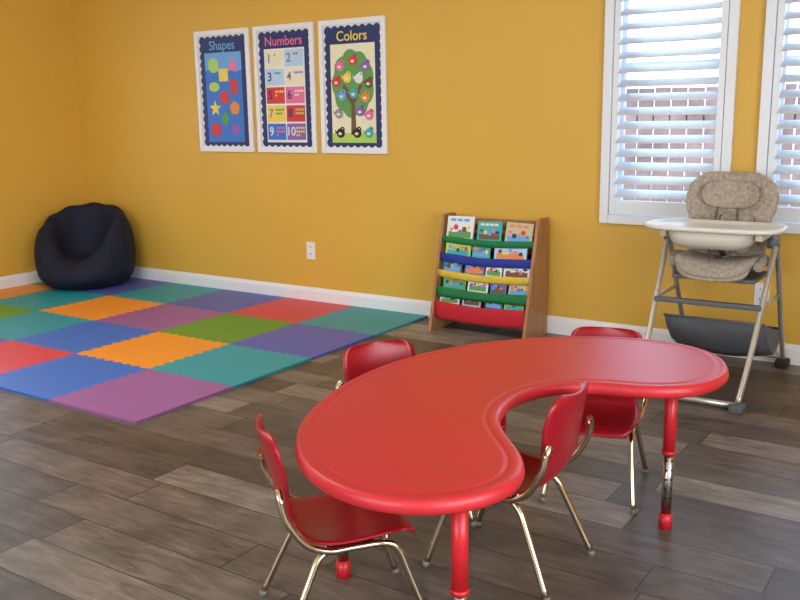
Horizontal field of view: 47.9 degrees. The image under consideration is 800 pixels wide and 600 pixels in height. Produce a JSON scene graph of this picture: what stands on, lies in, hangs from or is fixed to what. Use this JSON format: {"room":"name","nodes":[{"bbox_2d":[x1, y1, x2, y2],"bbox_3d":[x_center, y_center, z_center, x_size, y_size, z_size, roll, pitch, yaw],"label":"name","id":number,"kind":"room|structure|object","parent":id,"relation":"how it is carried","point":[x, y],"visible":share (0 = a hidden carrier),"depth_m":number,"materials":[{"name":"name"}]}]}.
{"room":"children's room","nodes":[
{"label":"children's room","id":0,"kind":"room"},
{"bbox_2d":[0,0,86,276],"bbox_3d":[-4.592,-0.828,4.210,0.120,2.550,7.250,7,14,33],"label":"wall","id":1,"kind":"structure","parent":0,"point":[42,172],"depth_m":6.81,"materials":[{"name":"yellow paint"}]},
{"bbox_2d":[0,271,42,288],"bbox_3d":[-4.520,0.379,4.416,0.016,0.100,7.234,7,14,33],"label":"baseboard","id":2,"kind":"structure","parent":1,"relation":"attached to","point":[26,278],"depth_m":6.81,"materials":[{"name":"white paint"}]},
{"bbox_2d":[0,317,799,599],"bbox_3d":[-1.134,0.873,2.225,8.380,0.080,7.490,7,14,33],"label":"floor","id":3,"kind":"structure","parent":0,"point":[178,504],"depth_m":2.88,"materials":[{"name":"brown wood"}]},
{"bbox_2d":[0,277,427,423],"bbox_3d":[-1.802,0.145,5.545,3.218,0.012,2.288,7,14,33],"label":"play mat","id":4,"kind":"object","parent":3,"relation":"on","point":[134,350],"visible":0.95,"depth_m":5.10,"materials":[{"name":"multicoloured rubber"}]},
{"bbox_2d":[34,202,135,289],"bbox_3d":[-2.370,-0.412,6.777,0.718,0.593,0.718,7,14,33],"label":"bean bag chair","id":5,"kind":"object","parent":4,"relation":"on","point":[91,245],"visible":1,"depth_m":6.67,"materials":[{"name":"black fabric"}]},
{"bbox_2d":[255,413,423,599],"bbox_3d":[-0.149,0.542,2.252,0.397,0.530,0.326,-5,12,-17],"label":"chair","id":6,"kind":"object","parent":3,"relation":"on","point":[326,520],"visible":0.85,"depth_m":2.18,"materials":[{"name":"red plastic"}]},
{"bbox_2d":[335,339,476,538],"bbox_3d":[0.007,0.423,2.819,0.319,0.527,0.389,-7,13,-26],"label":"chair","id":7,"kind":"object","parent":3,"relation":"on","point":[360,359],"visible":0.13,"depth_m":2.92,"materials":[{"name":"red plastic"}]},
{"bbox_2d":[428,212,548,338],"bbox_3d":[0.498,-0.141,5.143,0.620,0.665,0.295,7,14,33],"label":"bookshelf","id":8,"kind":"object","parent":3,"relation":"on","point":[533,320],"visible":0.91,"depth_m":5.07,"materials":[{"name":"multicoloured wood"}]},
{"bbox_2d":[440,216,533,310],"bbox_3d":[0.487,-0.173,5.117,0.561,0.578,0.133,7,14,33],"label":"picture books","id":9,"kind":"object","parent":8,"relation":"in","point":[457,226],"visible":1,"depth_m":5.11,"materials":[{"name":"multicoloured paper"}]},
{"bbox_2d":[422,381,594,599],"bbox_3d":[0.308,0.478,2.502,0.397,0.538,0.326,7,14,33],"label":"chair","id":10,"kind":"object","parent":3,"relation":"on","point":[562,425],"visible":0.75,"depth_m":2.37,"materials":[{"name":"red plastic"}]},
{"bbox_2d":[295,336,728,599],"bbox_3d":[0.288,0.486,2.551,0.841,0.500,1.530,10,16,43],"label":"table","id":11,"kind":"object","parent":3,"relation":"on","point":[423,434],"visible":0.93,"depth_m":2.35,"materials":[{"name":"red plastic"}]},
{"bbox_2d":[539,326,647,514],"bbox_3d":[0.659,0.380,3.003,0.312,0.516,0.381,4,13,20],"label":"chair","id":12,"kind":"object","parent":3,"relation":"on","point":[615,417],"visible":0.43,"depth_m":3.02,"materials":[{"name":"red plastic"}]},
{"bbox_2d":[644,171,789,414],"bbox_3d":[1.450,-0.092,4.120,0.596,0.956,0.890,7,14,33],"label":"high chair","id":13,"kind":"object","parent":3,"relation":"on","point":[728,230],"visible":0.94,"depth_m":4.11,"materials":[{"name":"beige fabric"}]},
{"bbox_2d":[70,0,799,344],"bbox_3d":[0.888,-1.071,4.953,8.380,2.550,0.120,7,14,33],"label":"wall","id":14,"kind":"structure","parent":0,"point":[495,106],"depth_m":5.48,"materials":[{"name":"yellow paint"}]},
{"bbox_2d":[193,27,254,151],"bbox_3d":[-1.214,-1.438,6.217,0.510,0.820,0.022,7,14,33],"label":"framed poster","id":15,"kind":"object","parent":14,"relation":"attached to","point":[222,57],"visible":1,"depth_m":6.21,"materials":[{"name":"blue paper"}]},
{"bbox_2d":[252,22,317,152],"bbox_3d":[-0.755,-1.383,5.917,0.510,0.820,0.022,7,14,33],"label":"framed poster","id":16,"kind":"object","parent":14,"relation":"attached to","point":[284,54],"visible":1,"depth_m":5.91,"materials":[{"name":"multicoloured paper"}]},
{"bbox_2d":[306,242,315,259],"bbox_3d":[-0.598,-0.330,6.049,0.072,0.116,0.010,7,14,33],"label":"wall outlet","id":17,"kind":"object","parent":14,"relation":"attached to","point":[310,245],"visible":1,"depth_m":6.04,"materials":[{"name":"white plastic"}]},
{"bbox_2d":[318,15,387,153],"bbox_3d":[-0.294,-1.328,5.614,0.510,0.820,0.022,7,14,33],"label":"framed poster","id":18,"kind":"object","parent":14,"relation":"attached to","point":[352,51],"visible":1,"depth_m":5.61,"materials":[{"name":"paper"}]},
{"bbox_2d":[131,266,799,365],"bbox_3d":[0.869,0.140,5.148,8.140,0.100,0.016,7,14,33],"label":"baseboard","id":19,"kind":"structure","parent":14,"relation":"attached to","point":[555,324],"depth_m":5.92,"materials":[{"name":"white paint"}]},
{"bbox_2d":[599,0,741,224],"bbox_3d":[1.374,-1.194,4.563,0.670,1.635,0.151,7,14,33],"label":"window","id":20,"kind":"structure","parent":14,"relation":"in","point":[613,209],"depth_m":4.60,"materials":[{"name":"white plastic"}]},
{"bbox_2d":[753,283,769,306],"bbox_3d":[1.799,-0.027,4.481,0.072,0.116,0.010,7,14,33],"label":"wall outlet","id":21,"kind":"object","parent":14,"relation":"attached to","point":[758,288],"visible":0.46,"depth_m":4.49,"materials":[{"name":"white paint"}]},
{"bbox_2d":[756,0,799,233],"bbox_3d":[2.031,-1.115,4.132,0.670,1.635,0.151,7,14,33],"label":"window","id":22,"kind":"structure","parent":14,"relation":"in","point":[776,59],"depth_m":4.28,"materials":[{"name":"white plastic"}]},
{"label":"outside","id":23,"kind":"structure","parent":0,"visible":0},
{"bbox_2d":[634,174,791,206],"bbox_3d":[6.059,-0.839,10.925,30.000,0.100,15.220,7,14,33],"label":"ground","id":24,"kind":"structure","parent":23,"point":[635,174],"depth_m":15.64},
{"bbox_2d":[623,84,799,206],"bbox_3d":[3.326,-1.001,7.642,15.000,1.640,0.070,7,14,33],"label":"fence","id":25,"kind":"object","parent":24,"relation":"on","point":[788,101],"visible":0.05,"depth_m":8.07,"materials":[{"name":"brown wood"}]}
]}

